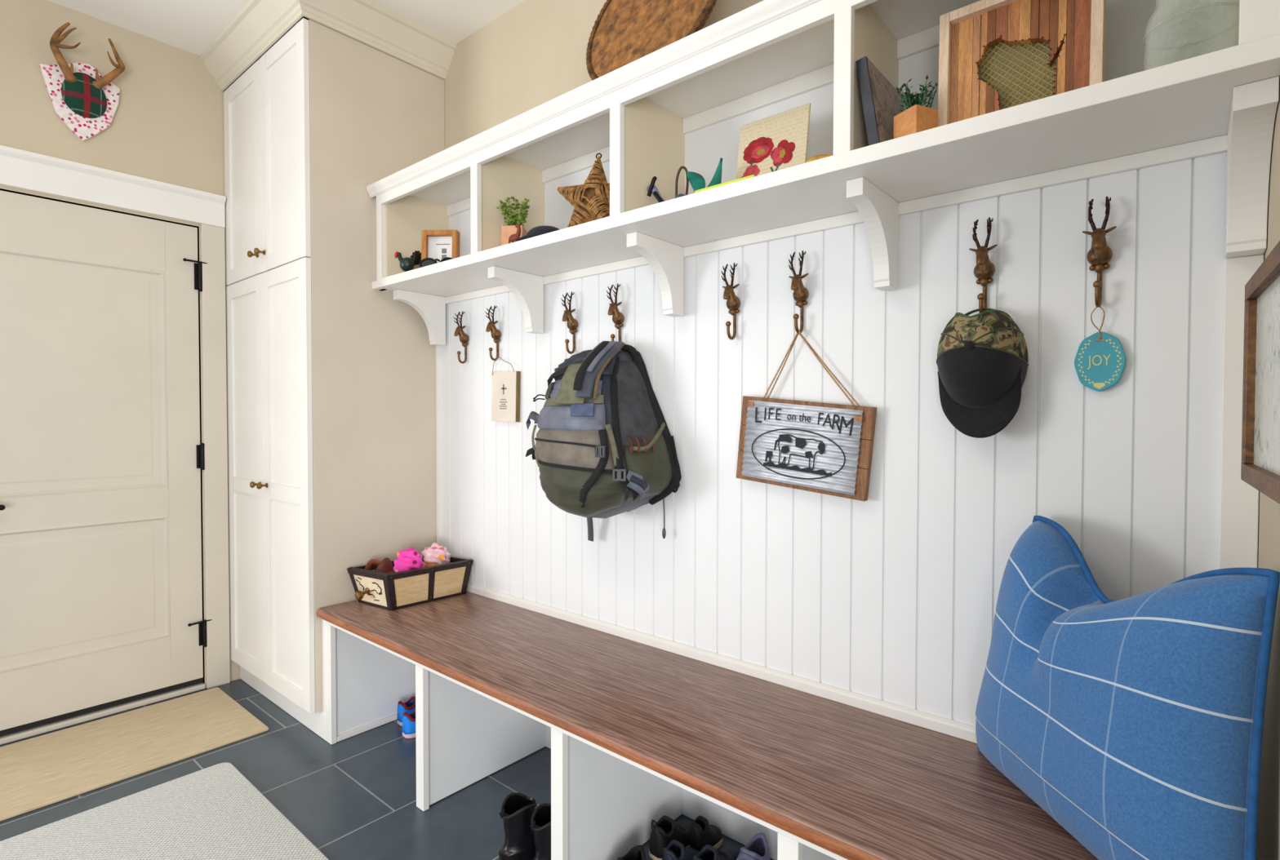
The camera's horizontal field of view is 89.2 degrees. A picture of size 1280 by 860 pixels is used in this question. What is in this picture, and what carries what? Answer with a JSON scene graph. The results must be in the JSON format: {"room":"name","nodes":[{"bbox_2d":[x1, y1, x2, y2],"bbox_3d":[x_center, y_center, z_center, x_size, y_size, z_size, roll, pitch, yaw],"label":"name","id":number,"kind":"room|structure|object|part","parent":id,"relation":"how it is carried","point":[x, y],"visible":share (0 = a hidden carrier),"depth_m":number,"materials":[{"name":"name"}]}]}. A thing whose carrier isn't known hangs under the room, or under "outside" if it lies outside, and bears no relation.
{"room":"mudroom","nodes":[
{"label":"mudroom","id":0,"kind":"room"},
{"bbox_2d":[0,0,244,688],"bbox_3d":[-2.167,-0.238,2.639,0.100,2.776,1.990,1,2,40],"label":"wall","id":1,"kind":"structure","parent":0,"point":[166,126],"depth_m":2.63,"materials":[{"name":"beige paint"}]},
{"bbox_2d":[39,22,124,141],"bbox_3d":[-2.143,-1.336,2.502,0.080,0.422,0.247,1,2,40],"label":"mounted antlers","id":2,"kind":"object","parent":1,"relation":"attached to","point":[86,101],"visible":1,"depth_m":2.50,"materials":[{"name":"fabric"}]},
{"bbox_2d":[0,188,204,683],"bbox_3d":[-2.219,0.128,2.555,0.059,2.046,0.839,1,2,40],"label":"trim","id":3,"kind":"structure","parent":1,"relation":"attached to","point":[27,194],"depth_m":2.85,"materials":[{"name":"rubber"}]},
{"bbox_2d":[0,682,205,745],"bbox_3d":[-2.232,1.139,2.586,0.110,0.021,0.833,1,2,40],"label":"trim","id":4,"kind":"structure","parent":1,"relation":"attached to","point":[25,734],"depth_m":2.59,"materials":[{"name":"beige paint"}]},
{"bbox_2d":[0,190,212,737],"bbox_3d":[-2.179,0.123,2.541,0.104,2.001,0.856,1,2,40],"label":"door","id":5,"kind":"structure","parent":1,"relation":"in","point":[102,455],"depth_m":2.58,"materials":[{"name":"beige paint"}]},
{"bbox_3d":[-2.354,0.267,2.308,0.064,0.048,0.136,1,2,40],"label":"lever","id":6,"kind":"part","parent":5,"relation":"part of","materials":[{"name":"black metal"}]},
{"bbox_2d":[0,145,226,227],"bbox_3d":[-2.186,-0.961,2.495,0.037,0.135,1.038,1,2,40],"label":"trim","id":7,"kind":"structure","parent":1,"relation":"attached to","point":[20,169],"depth_m":2.57,"materials":[{"name":"white paint"}]},
{"bbox_2d":[200,223,230,688],"bbox_3d":[-2.188,0.129,2.532,0.019,2.046,1.018,1,2,40],"label":"trim","id":8,"kind":"structure","parent":1,"relation":"attached to","point":[212,238],"depth_m":2.88,"materials":[{"name":"beige paint"}]},
{"bbox_2d":[47,0,524,71],"bbox_3d":[-1.041,-1.625,1.227,3.605,0.060,2.840,1,2,40],"label":"ceiling","id":9,"kind":"structure","parent":0,"point":[191,26],"depth_m":2.54,"materials":[{"name":"paint"}]},
{"bbox_2d":[0,679,773,859],"bbox_3d":[-1.045,1.210,1.286,3.605,0.060,2.840,1,2,40],"label":"floor","id":10,"kind":"structure","parent":0,"point":[353,797],"depth_m":2.09,"materials":[{"name":"tile"}]},
{"bbox_2d":[0,687,268,822],"bbox_3d":[-1.950,1.152,2.321,0.587,0.010,0.944,1,2,40],"label":"door mat","id":11,"kind":"object","parent":10,"relation":"on","point":[38,772],"visible":1,"depth_m":2.35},
{"bbox_2d":[0,762,328,859],"bbox_3d":[-1.320,1.169,1.532,1.120,0.008,0.960,1,2,40],"label":"floor mat","id":12,"kind":"object","parent":10,"relation":"on","point":[214,812],"visible":1,"depth_m":1.88,"materials":[{"name":"fabric"}]},
{"bbox_2d":[223,17,444,741],"bbox_3d":[-1.349,-0.181,2.842,0.883,2.654,0.620,1,2,40],"label":"tall cabinet","id":13,"kind":"object","parent":10,"relation":"on","point":[331,377],"visible":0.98,"depth_m":2.56,"materials":[{"name":"paint"}]},
{"bbox_3d":[-1.692,-1.075,2.774,0.416,0.861,0.020,1,2,40],"label":"door","id":14,"kind":"part","parent":13,"relation":"part of","materials":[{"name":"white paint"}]},
{"bbox_3d":[-1.694,0.201,2.800,0.416,1.686,0.020,1,2,40],"label":"door","id":15,"kind":"part","parent":13,"relation":"part of","materials":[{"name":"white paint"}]},
{"bbox_3d":[-1.580,-0.716,2.647,0.027,0.027,0.038,1,2,40],"label":"knob","id":16,"kind":"part","parent":13,"relation":"part of","materials":[{"name":"gold metal"}]},
{"bbox_3d":[-1.581,0.224,2.667,0.027,0.027,0.038,1,2,40],"label":"knob","id":17,"kind":"part","parent":13,"relation":"part of","materials":[{"name":"gold metal"}]},
{"bbox_3d":[-1.525,-0.715,2.600,0.027,0.027,0.038,1,2,40],"label":"knob","id":18,"kind":"part","parent":13,"relation":"part of","materials":[{"name":"gold metal"}]},
{"bbox_3d":[-1.526,0.225,2.620,0.027,0.027,0.038,1,2,40],"label":"knob","id":19,"kind":"part","parent":13,"relation":"part of","materials":[{"name":"gold metal"}]},
{"bbox_3d":[-1.373,-1.068,2.502,0.417,0.861,0.020,1,2,40],"label":"door","id":20,"kind":"part","parent":13,"relation":"part of","materials":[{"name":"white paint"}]},
{"bbox_3d":[-1.375,0.207,2.529,0.417,1.686,0.020,1,2,40],"label":"door","id":21,"kind":"part","parent":13,"relation":"part of","materials":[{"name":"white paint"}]},
{"bbox_2d":[200,0,456,91],"bbox_3d":[-1.345,-1.568,2.780,0.931,0.120,0.671,1,2,40],"label":"trim","id":22,"kind":"structure","parent":13,"relation":"attached to","point":[260,24],"depth_m":2.55,"materials":[{"name":"beige paint"}]},
{"bbox_2d":[396,696,415,726],"bbox_3d":[-0.878,1.107,2.599,0.078,0.091,0.188,1,2,40],"label":"sneaker","id":23,"kind":"object","parent":10,"relation":"on","point":[409,707],"visible":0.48,"depth_m":2.53,"materials":[{"name":"fabric"}]},
{"bbox_2d":[402,710,415,738],"bbox_3d":[-0.821,1.109,2.500,0.080,0.091,0.187,1,2,40],"label":"sneaker","id":24,"kind":"object","parent":10,"relation":"on","point":[408,720],"visible":0.26,"depth_m":2.43,"materials":[{"name":"fabric"}]},
{"bbox_2d":[498,792,537,859],"bbox_3d":[-0.291,1.083,1.786,0.091,0.174,0.236,1,2,40],"label":"boot","id":25,"kind":"object","parent":10,"relation":"on","point":[517,811],"visible":0.64,"depth_m":1.72,"materials":[{"name":"rubber"}]},
{"bbox_2d":[529,804,551,859],"bbox_3d":[-0.202,1.084,1.737,0.091,0.174,0.236,1,2,40],"label":"boot","id":26,"kind":"object","parent":10,"relation":"on","point":[540,825],"visible":0.38,"depth_m":1.67,"materials":[{"name":"rubber"}]},
{"bbox_2d":[617,845,646,859],"bbox_3d":[-0.056,1.130,1.620,0.090,0.087,0.203,1,2,40],"label":"shoe","id":27,"kind":"object","parent":10,"relation":"on","point":[637,852],"visible":1,"depth_m":1.69,"materials":[{"name":"black fabric"}]},
{"bbox_2d":[648,815,690,859],"bbox_3d":[0.093,1.112,1.816,0.086,0.115,0.175,1,2,40],"label":"shoe","id":28,"kind":"object","parent":10,"relation":"on","point":[665,830],"visible":0.82,"depth_m":1.77,"materials":[{"name":"black"}]},
{"bbox_2d":[662,840,699,859],"bbox_3d":[0.112,1.124,1.713,0.074,0.095,0.138,1,2,40],"label":"shoe","id":29,"kind":"object","parent":10,"relation":"on","point":[675,851],"visible":0.94,"depth_m":1.70,"materials":[{"name":"fabric"}]},
{"bbox_2d":[688,815,722,852],"bbox_3d":[0.186,1.124,1.821,0.064,0.091,0.116,1,2,40],"label":"shoe","id":30,"kind":"object","parent":10,"relation":"on","point":[702,834],"visible":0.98,"depth_m":1.79,"materials":[{"name":"black"}]},
{"bbox_2d":[693,844,739,859],"bbox_3d":[0.202,1.126,1.702,0.072,0.093,0.188,1,2,40],"label":"shoe","id":31,"kind":"object","parent":10,"relation":"on","point":[708,852],"visible":0.96,"depth_m":1.70,"materials":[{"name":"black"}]},
{"bbox_2d":[736,832,770,859],"bbox_3d":[0.260,1.124,1.639,0.088,0.099,0.232,1,2,40],"label":"shoe","id":32,"kind":"object","parent":10,"relation":"on","point":[757,848],"visible":1,"depth_m":1.71,"materials":[{"name":"fabric"}]},
{"bbox_2d":[316,591,1257,859],"bbox_3d":[-0.050,0.924,1.798,2.560,0.491,0.555,1,2,40],"label":"storage bench","id":33,"kind":"object","parent":10,"relation":"on","point":[636,734],"visible":0.88,"depth_m":1.63,"materials":[{"name":"brown wood"}]},
{"bbox_3d":[-1.141,0.934,2.397,0.042,0.442,0.020,1,2,40],"label":"post","id":34,"kind":"part","parent":33,"relation":"part of","materials":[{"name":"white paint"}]},
{"bbox_3d":[-0.968,1.141,2.583,0.008,0.021,0.480,1,2,40],"label":"shoe mould","id":35,"kind":"part","parent":33,"relation":"part of","materials":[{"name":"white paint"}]},
{"bbox_2d":[346,555,473,610],"bbox_3d":[-0.904,0.591,2.547,0.266,0.140,0.411,1,2,40],"label":"box","id":36,"kind":"object","parent":33,"relation":"on","point":[402,589],"visible":0.9,"depth_m":2.46,"materials":[{"name":"wood"}]},
{"bbox_3d":[-1.038,0.613,2.427,0.036,0.038,0.053,1,2,40],"label":"knob","id":37,"kind":"part","parent":36,"relation":"part of","materials":[{"name":"gold metal"}]},
{"bbox_3d":[-1.010,0.594,2.440,0.242,0.137,0.037,1,1,34],"label":"panel","id":38,"kind":"part","parent":36,"relation":"part of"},
{"bbox_2d":[364,559,380,570],"bbox_3d":[-1.017,0.556,2.521,0.103,0.108,0.034,0,1,-20],"label":"stuffed toy","id":39,"kind":"object","parent":36,"relation":"in","point":[373,562],"visible":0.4,"depth_m":2.52,"materials":[{"name":"fabric"}]},
{"bbox_2d":[374,557,395,573],"bbox_3d":[-0.974,0.549,2.509,0.071,0.106,0.089,1,2,40],"label":"stuffed toy","id":40,"kind":"object","parent":36,"relation":"in","point":[385,566],"visible":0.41,"depth_m":2.50,"materials":[{"name":"fabric"}]},
{"bbox_2d":[393,547,425,573],"bbox_3d":[-0.895,0.526,2.514,0.115,0.130,0.110,0,1,1],"label":"stuffed toy","id":41,"kind":"object","parent":36,"relation":"in","point":[409,559],"visible":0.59,"depth_m":2.49,"materials":[{"name":"fabric"}]},
{"bbox_3d":[-0.808,0.594,2.497,0.027,0.137,0.356,1,2,43],"label":"panel","id":42,"kind":"part","parent":36,"relation":"part of","materials":[{"name":"wood"}]},
{"bbox_2d":[421,542,451,567],"bbox_3d":[-0.824,0.518,2.630,0.113,0.119,0.108,0,1,-6],"label":"stuffed toy","id":43,"kind":"object","parent":36,"relation":"in","point":[436,554],"visible":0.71,"depth_m":2.59,"materials":[{"name":"fabric"}]},
{"bbox_3d":[-0.669,0.944,1.995,0.042,0.442,0.020,1,2,40],"label":"post","id":44,"kind":"part","parent":33,"relation":"part of","materials":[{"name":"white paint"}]},
{"bbox_3d":[-0.198,0.953,1.593,0.042,0.442,0.020,1,2,40],"label":"post","id":45,"kind":"part","parent":33,"relation":"part of","materials":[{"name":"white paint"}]},
{"bbox_3d":[-0.198,0.722,1.588,2.520,0.019,0.018,1,2,40],"label":"rail","id":46,"kind":"part","parent":33,"relation":"part of","materials":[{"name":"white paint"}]},
{"bbox_3d":[0.117,0.935,1.996,2.560,0.460,0.036,1,2,40],"label":"panel","id":47,"kind":"part","parent":33,"relation":"part of","materials":[{"name":"white paint"}]},
{"bbox_3d":[0.275,0.962,1.192,0.042,0.442,0.020,1,2,40],"label":"post","id":48,"kind":"part","parent":33,"relation":"part of","materials":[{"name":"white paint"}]},
{"bbox_2d":[975,515,1279,859],"bbox_3d":[0.747,0.432,1.092,0.170,0.521,0.589,0,1,-3],"label":"cushion","id":49,"kind":"object","parent":33,"relation":"on","point":[1135,723],"visible":1,"depth_m":0.92,"materials":[{"name":"blue fabric"}]},
{"bbox_2d":[419,0,763,149],"bbox_3d":[-0.155,-0.228,2.300,3.605,2.776,0.100,1,2,40],"label":"wall","id":50,"kind":"structure","parent":0,"point":[533,54],"depth_m":2.46,"materials":[{"name":"beige paint"}]},
{"bbox_2d":[435,345,441,546],"bbox_3d":[-0.864,0.132,2.785,0.020,0.986,0.013,1,2,40],"label":"trim","id":51,"kind":"structure","parent":50,"relation":"attached to","point":[437,347],"depth_m":2.78,"materials":[{"name":"white paint"}]},
{"bbox_2d":[366,0,1279,346],"bbox_3d":[0.019,-0.629,1.844,2.561,0.618,0.352,1,2,40],"label":"cubby shelf","id":52,"kind":"object","parent":50,"relation":"attached to","point":[1178,72],"depth_m":1.51,"materials":[{"name":"white wood"}]},
{"bbox_2d":[394,250,421,271],"bbox_3d":[-0.880,-0.637,2.481,0.104,0.107,0.073,1,2,40],"label":"figurine","id":53,"kind":"object","parent":52,"relation":"on","point":[406,264],"visible":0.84,"depth_m":2.48,"materials":[{"name":"green ceramic"}]},
{"bbox_2d":[413,264,420,269],"bbox_3d":[-0.827,-0.600,2.425,0.044,0.036,0.037,1,2,40],"label":"pebble","id":54,"kind":"object","parent":52,"relation":"on","point":[417,266],"visible":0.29,"depth_m":2.41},
{"bbox_2d":[418,257,452,267],"bbox_3d":[-0.729,-0.602,2.361,0.135,0.045,0.060,0,1,6],"label":"sunglasses","id":55,"kind":"object","parent":52,"relation":"on","point":[427,261],"visible":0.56,"depth_m":2.35,"materials":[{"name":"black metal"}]},
{"bbox_2d":[421,230,460,262],"bbox_3d":[-0.753,-0.667,2.450,0.136,0.172,0.045,0,1,4],"label":"picture frame","id":56,"kind":"object","parent":52,"relation":"on","point":[440,245],"visible":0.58,"depth_m":2.45,"materials":[{"name":"brown wood"}]},
{"bbox_2d":[427,236,452,262],"bbox_3d":[-0.752,-0.667,2.458,0.102,0.133,0.015,0,1,4],"label":"print","id":57,"kind":"object","parent":56,"relation":"attached to","point":[440,248],"depth_m":2.46,"materials":[{"name":"white paper"}]},
{"bbox_3d":[-0.583,-0.910,2.524,0.579,0.042,0.012,1,2,40],"label":"rail","id":58,"kind":"part","parent":52,"relation":"part of","materials":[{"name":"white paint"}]},
{"bbox_2d":[496,196,529,245],"bbox_3d":[-0.410,-0.671,2.142,0.113,0.190,0.115,0,1,18],"label":"potted plant","id":59,"kind":"object","parent":52,"relation":"on","point":[511,219],"visible":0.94,"depth_m":2.11,"materials":[{"name":"green plant"}]},
{"bbox_3d":[-0.416,-0.621,2.146,0.070,0.091,0.070,0,1,2],"label":"planter","id":60,"kind":"part","parent":59,"relation":"part of","materials":[{"name":"ceramic"}]},
{"bbox_2d":[508,223,520,244],"bbox_3d":[-0.394,-0.609,2.041,0.056,0.071,0.020,1,2,40],"label":"animal figurine","id":61,"kind":"object","parent":52,"relation":"on","point":[513,238],"visible":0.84,"depth_m":2.03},
{"bbox_3d":[-0.307,-0.610,2.049,0.161,0.072,0.168,1,2,40],"label":"baseball cap","id":62,"kind":"part","parent":52,"relation":"part of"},
{"bbox_3d":[-0.301,-0.610,2.068,0.145,0.072,0.131,1,2,40],"label":"cap crown","id":63,"kind":"part","parent":52,"relation":"part of","materials":[{"name":"blue fabric"}]},
{"bbox_3d":[-0.117,-0.901,2.127,0.601,0.042,0.012,1,2,40],"label":"rail","id":64,"kind":"part","parent":52,"relation":"part of","materials":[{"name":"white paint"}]},
{"bbox_2d":[556,152,609,227],"bbox_3d":[-0.137,-0.713,1.952,0.260,0.261,0.083,1,1,21],"label":"star","id":65,"kind":"object","parent":52,"relation":"on","point":[590,200],"visible":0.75,"depth_m":1.94,"materials":[{"name":"wicker"}]},
{"bbox_3d":[0.020,-0.916,1.837,2.557,0.044,0.352,1,2,40],"label":"moulding","id":66,"kind":"part","parent":52,"relation":"part of","materials":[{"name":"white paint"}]},
{"bbox_3d":[-0.061,-0.884,1.713,2.520,0.060,0.018,1,2,40],"label":"rail","id":67,"kind":"part","parent":52,"relation":"part of","materials":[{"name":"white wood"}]},
{"bbox_2d":[586,0,716,80],"bbox_3d":[0.032,-1.171,1.818,0.481,0.459,0.170,1,2,40],"label":"woven tray","id":68,"kind":"object","parent":52,"relation":"on","point":[624,32],"visible":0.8,"depth_m":1.83,"materials":[{"name":"wicker"}]},
{"bbox_2d":[646,176,665,203],"bbox_3d":[0.051,-0.623,1.713,0.028,0.103,0.102,-1,1,-33],"label":"tool","id":69,"kind":"object","parent":52,"relation":"on","point":[651,188],"visible":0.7,"depth_m":1.72,"materials":[{"name":"black metal"}]},
{"bbox_2d":[674,166,688,198],"bbox_3d":[0.111,-0.624,1.670,0.039,0.120,0.070,0,1,-22],"label":"figurine","id":70,"kind":"object","parent":52,"relation":"on","point":[677,195],"visible":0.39,"depth_m":1.68,"materials":[{"name":"metal"}]},
{"bbox_2d":[686,157,722,191],"bbox_3d":[0.167,-0.616,1.633,0.109,0.107,0.048,1,2,40],"label":"leaf ornament","id":71,"kind":"object","parent":52,"relation":"on","point":[697,181],"visible":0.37,"depth_m":1.65,"materials":[{"name":"plastic"}]},
{"bbox_2d":[694,174,755,192],"bbox_3d":[0.204,-0.572,1.537,0.165,0.021,0.026,1,2,40],"label":"block","id":72,"kind":"object","parent":52,"relation":"on","point":[752,175],"visible":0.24,"depth_m":1.52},
{"bbox_3d":[0.358,-0.892,1.724,0.599,0.042,0.012,1,2,40],"label":"rail","id":73,"kind":"part","parent":52,"relation":"part of","materials":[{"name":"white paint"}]},
{"bbox_2d":[735,102,810,179],"bbox_3d":[0.321,-0.670,1.593,0.190,0.215,0.040,1,2,40],"label":"card","id":74,"kind":"object","parent":52,"relation":"on","point":[779,141],"visible":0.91,"depth_m":1.59,"materials":[{"name":"paper"}]},
{"bbox_2d":[742,137,795,166],"bbox_3d":[0.316,-0.684,1.595,0.146,0.089,0.012,1,2,44],"label":"flower","id":75,"kind":"object","parent":74,"relation":"on","point":[757,151],"depth_m":1.59,"materials":[{"name":"paper"}]},
{"bbox_2d":[804,154,833,163],"bbox_3d":[0.398,-0.583,1.424,0.105,0.041,0.038,1,2,40],"label":"figurine","id":76,"kind":"object","parent":52,"relation":"on","point":[821,156],"visible":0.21,"depth_m":1.42,"materials":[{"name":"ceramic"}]},
{"bbox_3d":[0.120,-0.745,1.961,2.560,0.348,0.037,1,2,40],"label":"panel","id":77,"kind":"part","parent":52,"relation":"part of","materials":[{"name":"white paint"}]},
{"bbox_2d":[855,56,903,145],"bbox_3d":[0.526,-0.654,1.381,0.051,0.193,0.220,1,2,40],"label":"book","id":78,"kind":"object","parent":52,"relation":"on","point":[880,100],"visible":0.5,"depth_m":1.31,"materials":[{"name":"wood"}]},
{"bbox_2d":[893,75,937,138],"bbox_3d":[0.545,-0.619,1.281,0.078,0.125,0.086,1,2,40],"label":"potted herb","id":79,"kind":"object","parent":52,"relation":"on","point":[915,117],"visible":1,"depth_m":1.26,"materials":[{"name":"brown wood"}]},
{"bbox_3d":[0.828,-0.883,1.324,0.592,0.042,0.012,1,2,40],"label":"rail","id":80,"kind":"part","parent":52,"relation":"part of","materials":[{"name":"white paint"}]},
{"bbox_2d":[937,0,1106,126],"bbox_3d":[0.708,-0.687,1.217,0.267,0.267,0.055,1,2,40],"label":"art","id":81,"kind":"object","parent":52,"relation":"on","point":[994,55],"visible":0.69,"depth_m":1.22,"materials":[{"name":"brown wood"}]},
{"bbox_2d":[440,151,1264,726],"bbox_3d":[0.119,0.068,1.979,2.562,1.218,0.038,1,2,40],"label":"wall panel","id":82,"kind":"object","parent":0,"point":[891,596],"visible":0.56,"depth_m":1.55,"materials":[{"name":"white paint"}]},
{"bbox_2d":[453,311,468,364],"bbox_3d":[-0.726,-0.375,2.626,0.055,0.211,0.059,1,2,40],"label":"coat hook","id":83,"kind":"object","parent":82,"relation":"attached to","point":[464,338],"visible":1,"depth_m":2.62,"materials":[{"name":"brown metal"}]},
{"bbox_3d":[-0.722,-0.308,2.632,0.015,0.076,0.044,1,2,40],"label":"hook arm","id":84,"kind":"part","parent":83,"relation":"part of","materials":[{"name":"brown metal"}]},
{"bbox_2d":[484,305,501,360],"bbox_3d":[-0.566,-0.372,2.490,0.055,0.211,0.059,1,2,40],"label":"coat hook","id":85,"kind":"object","parent":82,"relation":"attached to","point":[495,334],"visible":1,"depth_m":2.48,"materials":[{"name":"brown metal"}]},
{"bbox_3d":[-0.562,-0.305,2.496,0.015,0.076,0.044,1,2,40],"label":"hook arm","id":86,"kind":"part","parent":85,"relation":"part of","materials":[{"name":"brown metal"}]},
{"bbox_2d":[491,357,520,422],"bbox_3d":[-0.515,-0.154,2.466,0.152,0.247,0.033,1,2,40],"label":"plaque","id":87,"kind":"object","parent":85,"relation":"hanging from","point":[505,398],"visible":1,"depth_m":2.45,"materials":[{"name":"wood"}]},
{"bbox_2d":[560,291,577,354],"bbox_3d":[-0.242,-0.366,2.215,0.055,0.211,0.059,1,2,40],"label":"coat hook","id":88,"kind":"object","parent":82,"relation":"attached to","point":[572,324],"visible":1,"depth_m":2.21,"materials":[{"name":"brown metal"}]},
{"bbox_3d":[-0.239,-0.298,2.221,0.015,0.076,0.044,1,2,40],"label":"hook arm","id":89,"kind":"part","parent":88,"relation":"part of","materials":[{"name":"brown metal"}]},
{"bbox_2d":[606,284,624,342],"bbox_3d":[-0.081,-0.362,2.078,0.055,0.211,0.059,1,2,40],"label":"coat hook","id":90,"kind":"object","parent":82,"relation":"attached to","point":[618,318],"visible":0.91,"depth_m":2.07,"materials":[{"name":"brown metal"}]},
{"bbox_2d":[525,341,681,542],"bbox_3d":[-0.140,0.046,1.988,0.484,0.650,0.280,1,2,40],"label":"backpack","id":91,"kind":"object","parent":90,"relation":"hanging from","point":[604,448],"visible":1,"depth_m":1.89,"materials":[{"name":"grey fabric"}]},
{"bbox_3d":[-0.166,-0.200,2.038,0.280,0.109,0.164,1,2,40],"label":"lid","id":92,"kind":"part","parent":91,"relation":"part of","materials":[{"name":"grey fabric"}]},
{"bbox_3d":[-0.078,0.041,1.833,0.015,0.119,0.057,-1,2,-38],"label":"yellow trim","id":93,"kind":"part","parent":91,"relation":"part of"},
{"bbox_3d":[-0.048,0.002,2.073,0.437,0.525,0.030,1,2,40],"label":"panel","id":94,"kind":"part","parent":91,"relation":"part of","materials":[{"name":"black"}]},
{"bbox_3d":[0.073,0.266,1.958,0.010,0.127,0.011,0,1,-18],"label":"hanging cord","id":95,"kind":"part","parent":91,"relation":"part of","materials":[{"name":"grey fabric"}]},
{"bbox_3d":[-0.077,-0.295,2.083,0.015,0.076,0.044,1,2,40],"label":"hook arm","id":96,"kind":"part","parent":90,"relation":"part of","materials":[{"name":"brown metal"}]},
{"bbox_2d":[466,582,977,743],"bbox_3d":[0.102,0.659,1.972,2.560,0.031,0.014,1,2,40],"label":"trim","id":97,"kind":"structure","parent":82,"relation":"attached to","point":[953,728],"depth_m":1.77,"materials":[{"name":"white paint"}]},
{"bbox_2d":[720,262,740,340],"bbox_3d":[0.250,-0.356,1.796,0.055,0.211,0.059,1,2,40],"label":"coat hook","id":98,"kind":"object","parent":82,"relation":"attached to","point":[733,303],"visible":1,"depth_m":1.79,"materials":[{"name":"brown metal"}]},
{"bbox_3d":[0.253,-0.289,1.802,0.015,0.076,0.044,1,2,40],"label":"hook arm","id":99,"kind":"part","parent":98,"relation":"part of","materials":[{"name":"brown metal"}]},
{"bbox_2d":[788,250,808,333],"bbox_3d":[0.405,-0.353,1.664,0.055,0.211,0.059,1,2,40],"label":"coat hook","id":100,"kind":"object","parent":82,"relation":"attached to","point":[800,295],"visible":1,"depth_m":1.66,"materials":[{"name":"brown metal"}]},
{"bbox_3d":[0.409,-0.286,1.670,0.015,0.076,0.044,1,2,40],"label":"hook arm","id":101,"kind":"part","parent":100,"relation":"part of","materials":[{"name":"brown metal"}]},
{"bbox_2d":[736,330,876,501],"bbox_3d":[0.413,-0.044,1.664,0.380,0.425,0.031,1,2,40],"label":"sign","id":102,"kind":"object","parent":100,"relation":"hanging from","point":[817,447],"visible":1,"depth_m":1.64,"materials":[{"name":"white wood"}]},
{"bbox_2d":[764,434,825,470],"bbox_3d":[0.395,0.055,1.664,0.168,0.089,0.001,1,2,40],"label":"print","id":103,"kind":"object","parent":102,"relation":"attached to","point":[782,451],"depth_m":1.66},
{"bbox_2d":[763,462,831,476],"bbox_3d":[0.400,0.099,1.661,0.192,0.030,0.001,1,2,40],"label":"print","id":104,"kind":"object","parent":102,"relation":"attached to","point":[770,464],"depth_m":1.66},
{"bbox_3d":[0.405,0.039,1.659,0.334,0.235,0.005,1,2,40],"label":"corrugated panel","id":105,"kind":"part","parent":102,"relation":"part of","materials":[{"name":"metal"}]},
{"bbox_2d":[445,134,1227,304],"bbox_3d":[0.104,-0.527,1.948,2.560,0.028,0.013,1,2,40],"label":"trim","id":106,"kind":"structure","parent":82,"relation":"attached to","point":[1219,144],"depth_m":1.44,"materials":[{"name":"white paint"}]},
{"bbox_2d":[968,217,997,313],"bbox_3d":[0.732,-0.347,1.386,0.055,0.211,0.059,1,2,40],"label":"coat hook","id":107,"kind":"object","parent":82,"relation":"attached to","point":[984,269],"visible":0.95,"depth_m":1.38,"materials":[{"name":"brown metal"}]},
{"bbox_3d":[0.735,-0.280,1.392,0.015,0.076,0.044,1,2,40],"label":"hook arm","id":108,"kind":"part","parent":107,"relation":"part of","materials":[{"name":"brown metal"}]},
{"bbox_2d":[936,308,1029,438],"bbox_3d":[0.697,-0.122,1.349,0.173,0.278,0.134,1,2,40],"label":"baseball cap","id":109,"kind":"object","parent":107,"relation":"hanging from","point":[982,360],"visible":1,"depth_m":1.32,"materials":[{"name":"black fabric"}]},
{"bbox_3d":[0.698,-0.146,1.349,0.170,0.230,0.126,1,2,40],"label":"panel","id":110,"kind":"part","parent":109,"relation":"part of","materials":[{"name":"black fabric"}]},
{"bbox_3d":[0.698,-0.145,1.349,0.170,0.232,0.126,1,2,40],"label":"panel","id":111,"kind":"part","parent":109,"relation":"part of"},
{"bbox_2d":[1082,196,1116,307],"bbox_3d":[0.887,-0.344,1.254,0.055,0.211,0.059,1,2,40],"label":"coat hook","id":112,"kind":"object","parent":82,"relation":"attached to","point":[1100,254],"visible":1,"depth_m":1.25,"materials":[{"name":"brown metal"}]},
{"bbox_3d":[0.890,-0.277,1.260,0.015,0.076,0.044,1,2,40],"label":"hook arm","id":113,"kind":"part","parent":112,"relation":"part of","materials":[{"name":"brown metal"}]},
{"bbox_2d":[1074,306,1126,391],"bbox_3d":[0.900,-0.160,1.270,0.083,0.169,0.021,1,2,40],"label":"hanging ornament","id":114,"kind":"object","parent":112,"relation":"hanging from","point":[1100,359],"visible":1,"depth_m":1.27,"materials":[{"name":"teal ceramic"}]},
{"bbox_3d":[0.893,-0.209,1.266,0.023,0.071,0.007,1,2,40],"label":"cord","id":115,"kind":"part","parent":114,"relation":"part of","materials":[{"name":"fabric"}]},
{"bbox_2d":[893,104,937,138],"bbox_3d":[0.544,-0.591,1.282,0.058,0.070,0.058,0,1,-24],"label":"planter","id":116,"kind":"object","parent":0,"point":[917,117],"depth_m":1.26,"materials":[{"name":"brown wood"}]},
{"bbox_2d":[1256,77,1279,859],"bbox_3d":[0.762,-0.193,0.673,0.100,2.776,1.190,1,2,40],"label":"wall","id":117,"kind":"structure","parent":0,"point":[1268,529],"depth_m":0.94,"materials":[{"name":"beige paint"}]},
{"bbox_2d":[1218,254,1263,569],"bbox_3d":[1.058,0.179,1.147,0.050,0.964,0.017,1,2,40],"label":"trim","id":118,"kind":"structure","parent":117,"relation":"attached to","point":[1238,500],"depth_m":1.14,"materials":[{"name":"white paint"}]},
{"bbox_2d":[1240,240,1279,504],"bbox_3d":[0.616,-0.058,0.607,0.020,0.260,0.638,1,2,38],"label":"framed print","id":119,"kind":"object","parent":117,"relation":"attached to","point":[1260,425],"visible":1,"depth_m":0.78,"materials":[{"name":"brown wood"}]}
]}

